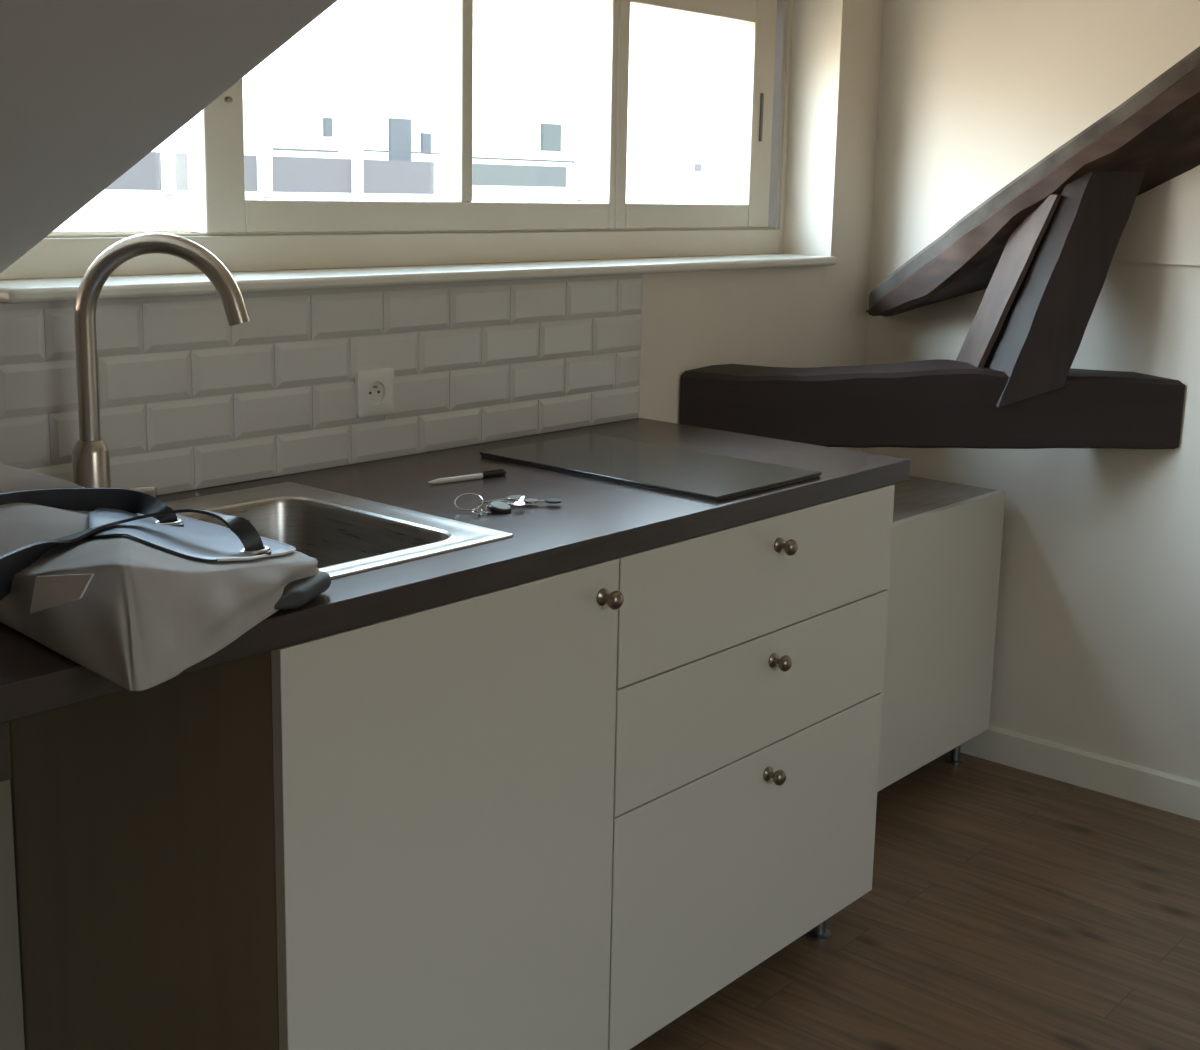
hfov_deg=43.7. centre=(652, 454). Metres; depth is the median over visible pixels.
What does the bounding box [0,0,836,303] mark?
window
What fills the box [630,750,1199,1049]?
floor
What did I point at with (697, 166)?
window
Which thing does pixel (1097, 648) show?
wall
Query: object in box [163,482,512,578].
sink
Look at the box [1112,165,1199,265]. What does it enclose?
wall
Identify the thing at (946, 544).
base cabinet
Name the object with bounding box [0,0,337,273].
ceiling
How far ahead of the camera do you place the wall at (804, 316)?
3.63 m
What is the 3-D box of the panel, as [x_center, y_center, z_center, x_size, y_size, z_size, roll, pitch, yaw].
[-1.203,0.620,1.839,0.010,0.880,0.862,10,13,38]
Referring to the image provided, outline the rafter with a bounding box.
[866,46,1199,316]
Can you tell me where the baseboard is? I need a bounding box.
[960,725,1199,820]
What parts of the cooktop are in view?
trim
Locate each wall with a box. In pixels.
[0,0,883,494]
[860,0,1199,781]
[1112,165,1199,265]
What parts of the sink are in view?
bowl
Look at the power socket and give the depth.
2.58 m
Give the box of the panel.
[0,779,24,1049]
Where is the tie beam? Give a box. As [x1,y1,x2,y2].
[679,359,1184,448]
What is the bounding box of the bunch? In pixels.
[454,493,561,515]
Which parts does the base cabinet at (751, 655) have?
drawer, drawer, drawer, knob, knob, knob, leg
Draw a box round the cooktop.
[480,434,821,501]
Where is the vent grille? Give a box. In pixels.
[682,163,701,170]
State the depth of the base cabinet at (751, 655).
2.46 m
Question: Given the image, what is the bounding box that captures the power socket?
[355,368,393,417]
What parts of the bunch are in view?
chain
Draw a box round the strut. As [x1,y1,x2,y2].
[956,171,1145,406]
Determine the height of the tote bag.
0.183 m
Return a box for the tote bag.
[0,462,330,690]
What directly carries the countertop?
on the base cabinet at (751, 655)
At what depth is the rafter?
3.29 m
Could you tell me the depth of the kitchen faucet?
2.04 m
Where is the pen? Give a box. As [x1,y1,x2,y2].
[428,469,506,483]
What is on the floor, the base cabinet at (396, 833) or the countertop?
the base cabinet at (396, 833)
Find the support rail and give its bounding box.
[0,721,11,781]
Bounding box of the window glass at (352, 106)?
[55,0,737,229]
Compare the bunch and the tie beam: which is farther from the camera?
the tie beam
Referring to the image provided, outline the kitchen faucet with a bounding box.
[72,233,249,498]
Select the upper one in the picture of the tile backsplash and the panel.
the tile backsplash
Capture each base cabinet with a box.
[9,558,623,1049]
[608,484,894,1049]
[877,476,1004,791]
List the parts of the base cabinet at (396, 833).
panel, door, knob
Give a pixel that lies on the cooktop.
(690, 473)
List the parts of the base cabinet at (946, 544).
panel, leg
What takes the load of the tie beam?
attached to the wall at (804, 316)
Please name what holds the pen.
on the countertop
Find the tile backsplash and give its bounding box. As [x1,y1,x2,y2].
[0,274,642,494]
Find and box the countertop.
[0,418,910,722]

